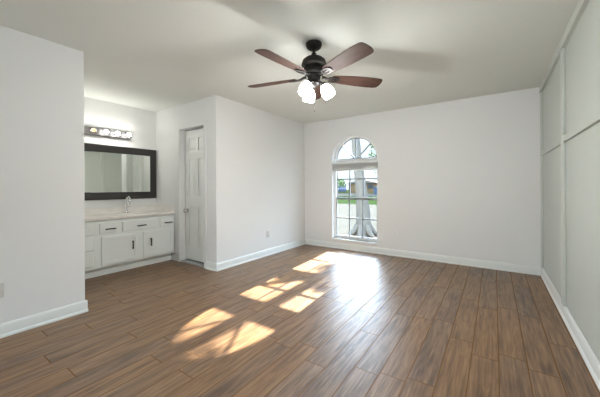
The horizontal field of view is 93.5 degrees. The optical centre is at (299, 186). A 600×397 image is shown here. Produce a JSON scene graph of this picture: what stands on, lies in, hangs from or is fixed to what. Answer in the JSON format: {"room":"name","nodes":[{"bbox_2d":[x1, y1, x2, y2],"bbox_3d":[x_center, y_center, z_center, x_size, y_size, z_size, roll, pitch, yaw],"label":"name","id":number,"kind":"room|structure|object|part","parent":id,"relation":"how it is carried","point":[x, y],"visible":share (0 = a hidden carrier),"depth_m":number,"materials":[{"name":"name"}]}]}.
{"room":"empty bedroom","nodes":[
{"label":"empty bedroom","id":0,"kind":"room"},
{"bbox_2d":[0,25,52,323],"bbox_3d":[-3.630,-0.039,0.437,0.120,2.440,5.000,0,0,35],"label":"wall","id":1,"kind":"structure","parent":0,"point":[26,221],"depth_m":2.32,"materials":[{"name":"white paint"}]},
{"bbox_2d":[0,283,3,297],"bbox_3d":[-2.342,0.810,2.186,0.007,0.114,0.070,0,0,35],"label":"wall outlet","id":2,"kind":"object","parent":1,"relation":"attached to","point":[1,284],"visible":1,"depth_m":2.20,"materials":[{"name":"grey plastic"}]},
{"bbox_2d":[0,300,87,338],"bbox_3d":[-3.492,1.128,0.498,0.028,0.105,5.250,0,0,35],"label":"baseboard","id":3,"kind":"structure","parent":1,"relation":"attached to","point":[19,325],"depth_m":2.39,"materials":[{"name":"white paint"}]},
{"bbox_2d":[52,42,84,308],"bbox_3d":[-2.732,-0.043,2.996,1.546,2.440,0.234,0,0,35],"label":"wall","id":4,"kind":"structure","parent":0,"point":[68,202],"depth_m":2.55,"materials":[{"name":"white paint"}]},
{"bbox_2d":[84,97,199,208],"bbox_3d":[-2.369,-0.045,5.017,0.150,2.440,3.974,0,0,35],"label":"wall","id":5,"kind":"structure","parent":0,"point":[141,123],"depth_m":4.33,"materials":[{"name":"white paint"}]},
{"bbox_2d":[84,126,130,139],"bbox_3d":[-2.876,-0.789,4.020,0.150,0.110,0.914,0,0,35],"label":"vanity light","id":6,"kind":"object","parent":5,"relation":"attached to","point":[88,130],"visible":0.66,"depth_m":4.11,"materials":[{"name":"grey"}]},
{"bbox_2d":[84,143,155,200],"bbox_3d":[-2.850,-0.208,4.151,0.039,0.804,1.481,0,0,35],"label":"wall mirror","id":7,"kind":"object","parent":5,"relation":"attached to","point":[110,172],"visible":0.63,"depth_m":4.28,"materials":[{"name":"black mirror"}]},
{"bbox_3d":[-2.850,-0.208,4.150,0.005,0.586,1.263,0,0,36],"label":"glass","id":8,"kind":"part","parent":7,"relation":"part of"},
{"bbox_2d":[85,205,155,214],"bbox_3d":[-2.858,0.356,4.154,0.019,0.090,1.525,0,0,35],"label":"backsplash","id":9,"kind":"structure","parent":5,"relation":"attached to","point":[95,211],"depth_m":4.27,"materials":[{"name":"stone"}]},
{"bbox_2d":[156,95,222,262],"bbox_3d":[-1.764,-0.048,4.399,1.546,2.440,0.120,0,0,35],"label":"wall","id":10,"kind":"structure","parent":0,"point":[210,109],"depth_m":4.27,"materials":[{"name":"white paint"}]},
{"bbox_2d":[177,120,206,267],"bbox_3d":[-1.632,0.114,4.228,0.714,2.115,0.012,0,0,35],"label":"door frame","id":11,"kind":"structure","parent":10,"relation":"attached to","point":[203,123],"depth_m":4.15,"materials":[{"name":"white paint"}]},
{"bbox_2d":[180,259,203,267],"bbox_3d":[-1.589,1.163,4.282,0.604,0.016,0.120,0,0,35],"label":"trim","id":12,"kind":"structure","parent":10,"relation":"attached to","point":[187,261],"depth_m":4.29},
{"bbox_2d":[183,128,203,261],"bbox_3d":[-1.588,0.129,4.292,0.590,2.015,0.094,0,0,35],"label":"door","id":13,"kind":"structure","parent":10,"relation":"attached to","point":[194,172],"depth_m":4.35,"materials":[{"name":"white paint"}]},
{"bbox_3d":[-1.673,-0.648,4.382,0.146,0.176,0.009,0,0,35],"label":"panel","id":14,"kind":"part","parent":13,"relation":"part of","materials":[{"name":"white paint"}]},
{"bbox_3d":[-1.666,0.622,4.382,0.146,0.596,0.009,0,0,35],"label":"panel","id":15,"kind":"part","parent":13,"relation":"part of","materials":[{"name":"white paint"}]},
{"bbox_3d":[-1.670,-0.138,4.382,0.146,0.556,0.009,0,0,35],"label":"panel","id":16,"kind":"part","parent":13,"relation":"part of","materials":[{"name":"white paint"}]},
{"bbox_3d":[-1.478,-0.649,4.248,0.146,0.176,0.009,0,0,35],"label":"panel","id":17,"kind":"part","parent":13,"relation":"part of","materials":[{"name":"white paint"}]},
{"bbox_3d":[-1.472,0.621,4.248,0.146,0.596,0.009,0,0,35],"label":"panel","id":18,"kind":"part","parent":13,"relation":"part of","materials":[{"name":"white paint"}]},
{"bbox_3d":[-1.476,-0.139,4.248,0.146,0.556,0.009,0,0,35],"label":"panel","id":19,"kind":"part","parent":13,"relation":"part of","materials":[{"name":"white paint"}]},
{"bbox_2d":[205,261,215,270],"bbox_3d":[-1.253,1.117,3.961,0.215,0.105,0.028,0,0,35],"label":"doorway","id":20,"kind":"structure","parent":10,"relation":"attached to","point":[211,266],"depth_m":3.96,"materials":[{"name":"white paint"}]},
{"bbox_2d":[223,98,304,260],"bbox_3d":[-0.549,-0.054,4.906,0.120,2.440,2.093,0,0,35],"label":"wall","id":21,"kind":"structure","parent":0,"point":[264,163],"depth_m":4.63,"materials":[{"name":"white paint"}]},
{"bbox_2d":[216,239,305,270],"bbox_3d":[-0.522,1.114,4.807,0.028,0.105,2.228,0,0,35],"label":"baseboard","id":22,"kind":"structure","parent":21,"relation":"attached to","point":[223,265],"depth_m":4.54,"materials":[{"name":"white paint"}]},
{"bbox_2d":[0,0,578,123],"bbox_3d":[-1.577,-1.344,1.431,5.535,0.150,9.274,0,0,35],"label":"ceiling","id":23,"kind":"structure","parent":0,"point":[151,55],"depth_m":2.53,"materials":[{"name":"white paint"}]},
{"bbox_2d":[248,39,382,111],"bbox_3d":[0.093,-0.966,2.488,1.268,0.623,1.244,0,0,35],"label":"ceiling fan","id":24,"kind":"object","parent":23,"relation":"hanging from","point":[313,65],"visible":1,"depth_m":2.44,"materials":[{"name":"brown wood"}]},
{"bbox_3d":[-0.260,-0.972,2.662,0.495,0.007,0.152,0,13,21],"label":"blade","id":25,"kind":"part","parent":24,"relation":"part of","materials":[{"name":"brown wood"}]},
{"bbox_3d":[-0.138,-0.973,2.191,0.152,0.007,0.495,16,10,38],"label":"blade","id":26,"kind":"part","parent":24,"relation":"part of","materials":[{"name":"brown wood"}]},
{"bbox_3d":[0.046,-0.840,2.417,0.112,0.132,0.125,0,0,35],"label":"lamp shade","id":27,"kind":"part","parent":24,"relation":"part of","materials":[{"name":"white glass"}]},
{"bbox_3d":[0.083,-0.840,2.628,0.122,0.132,0.118,0,0,35],"label":"lamp shade","id":28,"kind":"part","parent":24,"relation":"part of","materials":[{"name":"white glass"}]},
{"bbox_3d":[0.149,-0.974,2.924,0.152,0.007,0.495,-13,-1,3],"label":"blade","id":29,"kind":"part","parent":24,"relation":"part of","materials":[{"name":"brown wood"}]},
{"bbox_3d":[0.248,-0.841,2.490,0.124,0.132,0.115,0,0,35],"label":"lamp shade","id":30,"kind":"part","parent":24,"relation":"part of","materials":[{"name":"white glass"}]},
{"bbox_3d":[0.348,-0.975,2.163,0.152,0.007,0.495,15,-8,-32],"label":"blade","id":31,"kind":"part","parent":24,"relation":"part of","materials":[{"name":"brown wood"}]},
{"bbox_3d":[0.525,-0.976,2.615,0.495,0.007,0.152,0,-13,-15],"label":"blade","id":32,"kind":"part","parent":24,"relation":"part of","materials":[{"name":"brown wood"}]},
{"bbox_2d":[0,244,599,396],"bbox_3d":[-1.564,1.231,1.431,5.535,0.120,9.274,0,0,35],"label":"floor","id":33,"kind":"structure","parent":0,"point":[305,320],"depth_m":2.21,"materials":[{"name":"brown wood"}]},
{"bbox_2d":[85,214,173,278],"bbox_3d":[-2.630,0.807,3.999,0.565,0.740,1.523,0,0,35],"label":"vanity cabinet","id":34,"kind":"object","parent":33,"relation":"on","point":[114,245],"visible":0.59,"depth_m":3.92,"materials":[{"name":"white paint"}]},
{"bbox_3d":[-2.735,0.548,3.425,0.018,0.133,0.384,0,0,35],"label":"drawer","id":35,"kind":"part","parent":34,"relation":"part of","materials":[{"name":"white paint"}]},
{"bbox_3d":[-2.733,0.922,3.425,0.018,0.189,0.384,0,0,35],"label":"drawer","id":36,"kind":"part","parent":34,"relation":"part of","materials":[{"name":"white paint"}]},
{"bbox_3d":[-2.734,0.720,3.425,0.018,0.183,0.384,0,0,35],"label":"drawer","id":37,"kind":"part","parent":34,"relation":"part of","materials":[{"name":"white paint"}]},
{"bbox_3d":[-2.531,0.547,3.720,0.018,0.133,0.194,0,0,35],"label":"drawer","id":38,"kind":"part","parent":34,"relation":"part of","materials":[{"name":"white paint"}]},
{"bbox_3d":[-2.443,0.843,3.843,0.020,0.375,0.459,0,0,35],"label":"door","id":39,"kind":"part","parent":34,"relation":"part of","materials":[{"name":"white paint"}]},
{"bbox_2d":[85,205,174,221],"bbox_3d":[-2.640,0.421,4.004,0.547,0.222,1.525,0,0,35],"label":"countertop","id":40,"kind":"structure","parent":34,"relation":"on","point":[95,214],"depth_m":4.21,"materials":[{"name":"stone"}]},
{"bbox_2d":[123,196,130,212],"bbox_3d":[-2.599,0.271,4.264,0.144,0.259,0.130,0,0,35],"label":"faucet","id":41,"kind":"object","parent":40,"relation":"on","point":[127,197],"visible":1,"depth_m":4.27,"materials":[{"name":"silver metal"}]},
{"bbox_2d":[117,213,143,214],"bbox_3d":[-2.490,0.468,4.184,0.326,0.128,0.436,0,0,35],"label":"basin","id":42,"kind":"object","parent":40,"relation":"in","point":[118,213],"depth_m":4.26,"materials":[{"name":"ceramic"}]},
{"bbox_3d":[-2.300,0.546,4.056,0.018,0.133,0.459,0,0,35],"label":"drawer","id":43,"kind":"part","parent":34,"relation":"part of","materials":[{"name":"white paint"}]},
{"bbox_3d":[-2.141,0.842,4.283,0.020,0.375,0.462,0,0,35],"label":"door","id":44,"kind":"part","parent":34,"relation":"part of","materials":[{"name":"white paint"}]},
{"bbox_3d":[-2.074,0.545,4.383,0.018,0.133,0.210,0,0,35],"label":"drawer","id":45,"kind":"part","parent":34,"relation":"part of","materials":[{"name":"white paint"}]},
{"bbox_2d":[336,138,376,159],"bbox_3d":[1.039,-0.705,5.213,0.803,0.388,0.030,0,0,35],"label":"arched window","id":46,"kind":"structure","parent":0,"point":[345,141],"depth_m":5.20,"materials":[{"name":"clear glass"}]},
{"bbox_2d":[304,87,541,273],"bbox_3d":[1.019,-0.061,5.187,5.535,2.440,0.150,0,0,35],"label":"wall","id":47,"kind":"structure","parent":0,"point":[461,177],"depth_m":4.23,"materials":[{"name":"white paint"}]},
{"bbox_2d":[332,135,377,244],"bbox_3d":[1.014,0.034,5.171,0.888,1.949,0.162,0,0,35],"label":"window","id":48,"kind":"structure","parent":47,"relation":"in","point":[339,237],"depth_m":5.23,"materials":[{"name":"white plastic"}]},
{"bbox_3d":[1.050,-0.083,5.225,0.804,0.657,0.022,0,0,35],"label":"sash","id":49,"kind":"part","parent":48,"relation":"part of","materials":[{"name":"glass"}]},
{"bbox_3d":[0.999,0.991,5.144,0.888,0.035,0.095,0,0,35],"label":"sill","id":50,"kind":"part","parent":48,"relation":"part of","materials":[{"name":"white paint"}]},
{"bbox_2d":[333,160,377,170],"bbox_3d":[0.999,-0.379,5.153,0.864,0.165,0.052,0,0,35],"label":"window blind","id":51,"kind":"object","parent":48,"relation":"attached to","point":[370,164],"visible":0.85,"depth_m":5.12,"materials":[{"name":"white paint"}]},
{"bbox_3d":[0.999,-0.441,5.154,0.864,0.040,0.050,0,0,35],"label":"head rail","id":52,"kind":"part","parent":51,"relation":"part of","materials":[{"name":"white paint"}]},
{"bbox_3d":[1.000,-0.304,5.153,0.860,0.016,0.050,0,0,35],"label":"rail","id":53,"kind":"part","parent":51,"relation":"part of","materials":[{"name":"grey plastic"}]},
{"bbox_3d":[1.037,-0.464,5.208,0.804,0.105,0.062,0,0,35],"label":"transom rail","id":54,"kind":"part","parent":48,"relation":"part of","materials":[{"name":"grey wood"}]},
{"bbox_3d":[1.038,0.566,5.203,0.804,0.730,0.026,0,0,35],"label":"sash","id":55,"kind":"part","parent":48,"relation":"part of","materials":[{"name":"grey metal"}]},
{"bbox_2d":[305,239,539,275],"bbox_3d":[1.610,1.103,4.675,3.629,0.105,0.028,0,0,35],"label":"baseboard","id":56,"kind":"structure","parent":47,"relation":"attached to","point":[524,269],"depth_m":4.34,"materials":[{"name":"white paint"}]},
{"bbox_2d":[543,0,599,361],"bbox_3d":[0.646,-0.060,-0.097,0.150,2.440,8.974,0,0,35],"label":"wall","id":57,"kind":"structure","parent":0,"point":[582,50],"depth_m":2.07,"materials":[{"name":"grey paint"}]},
{"bbox_2d":[540,92,543,267],"bbox_3d":[3.108,-0.084,3.625,0.022,2.255,0.050,0,0,35],"label":"trim","id":58,"kind":"structure","parent":57,"relation":"attached to","point":[541,93],"depth_m":3.61,"materials":[{"name":"grey paint"}]},
{"bbox_2d":[560,48,565,306],"bbox_3d":[2.331,-0.080,2.498,0.022,2.255,0.090,0,0,35],"label":"trim","id":59,"kind":"structure","parent":57,"relation":"attached to","point":[562,53],"depth_m":2.46,"materials":[{"name":"grey paint"}]},
{"bbox_2d":[539,0,588,92],"bbox_3d":[0.567,-1.239,-0.046,0.030,0.080,8.974,0,0,35],"label":"trim","id":60,"kind":"structure","parent":57,"relation":"attached to","point":[581,5],"depth_m":2.31,"materials":[{"name":"grey paint"}]},
{"bbox_2d":[540,268,599,390],"bbox_3d":[0.579,1.108,-0.047,0.028,0.105,8.974,0,0,35],"label":"baseboard","id":61,"kind":"structure","parent":57,"relation":"attached to","point":[591,361],"depth_m":2.09,"materials":[{"name":"white paint"}]},
{"bbox_2d":[541,109,599,155],"bbox_3d":[0.561,-0.409,-0.070,0.018,0.060,8.924,0,0,35],"label":"trim","id":62,"kind":"structure","parent":57,"relation":"attached to","point":[594,118],"depth_m":2.05,"materials":[{"name":"grey paint"}]},
{"label":"outside","id":63,"kind":"structure","parent":0,"visible":0},
{"bbox_2d":[339,190,373,193],"bbox_3d":[31.011,1.412,77.007,150.000,0.300,58.000,0,0,35],"label":"lawn","id":64,"kind":"structure","parent":63,"point":[347,190],"depth_m":56.90,"materials":[{"name":"green plant"}]},
{"bbox_2d":[338,180,345,188],"bbox_3d":[9.533,-0.262,68.085,3.389,3.457,3.407,0,0,35],"label":"round bush","id":65,"kind":"object","parent":64,"relation":"on","point":[340,183],"visible":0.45,"depth_m":67.42,"materials":[{"name":"green plant"}]},
{"bbox_2d":[338,186,346,192],"bbox_3d":[9.336,0.630,61.974,1.782,1.475,4.047,0,0,9],"label":"parked car","id":66,"kind":"object","parent":64,"relation":"on","point":[341,188],"visible":1,"depth_m":60.15,"materials":[{"name":"blue paint"}]},
{"bbox_2d":[351,180,376,192],"bbox_3d":[15.088,-0.110,63.080,7.200,2.900,6.800,0,0,35],"label":"house","id":67,"kind":"structure","parent":64,"relation":"on","point":[370,184],"depth_m":59.77,"materials":[{"name":"beige"}]},
{"bbox_3d":[12.465,0.402,61.209,2.600,1.900,0.060,0,0,35],"label":"garage door","id":68,"kind":"part","parent":67,"relation":"part of","materials":[{"name":"beige"}]},
{"bbox_2d":[368,145,376,173],"bbox_3d":[16.668,-5.303,54.940,6.591,13.470,6.544,0,0,35],"label":"street tree","id":69,"kind":"object","parent":64,"relation":"on","point":[371,147],"visible":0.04,"depth_m":55.09,"materials":[{"name":"green plant"}]},
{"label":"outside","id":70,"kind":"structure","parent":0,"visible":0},
{"bbox_2d":[338,204,376,237],"bbox_3d":[-5.540,1.591,19.573,115.000,0.300,16.066,0,0,35],"label":"ground","id":71,"kind":"structure","parent":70,"point":[343,209],"depth_m":13.19,"materials":[{"name":"grey concrete"}]},
{"bbox_2d":[347,139,376,237],"bbox_3d":[0.505,-2.499,8.629,3.714,8.021,1.732,0,0,35],"label":"tree","id":72,"kind":"object","parent":71,"relation":"on","point":[369,230],"visible":0.12,"depth_m":8.02,"materials":[{"name":"grey plant"}]},
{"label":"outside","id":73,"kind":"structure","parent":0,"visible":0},
{"bbox_2d":[338,196,376,204],"bbox_3d":[3.842,1.545,33.186,115.000,0.300,17.000,0,0,35],"label":"lawn","id":74,"kind":"structure","parent":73,"point":[371,202],"depth_m":26.40,"materials":[{"name":"green plant"}]},
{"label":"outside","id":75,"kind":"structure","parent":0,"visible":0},
{"bbox_2d":[338,193,376,196],"bbox_3d":[12.639,1.512,45.948,115.000,0.280,14.000,0,0,35],"label":"street","id":76,"kind":"structure","parent":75,"point":[339,194],"depth_m":49.14,"materials":[{"name":"grey asphalt"}]}
]}

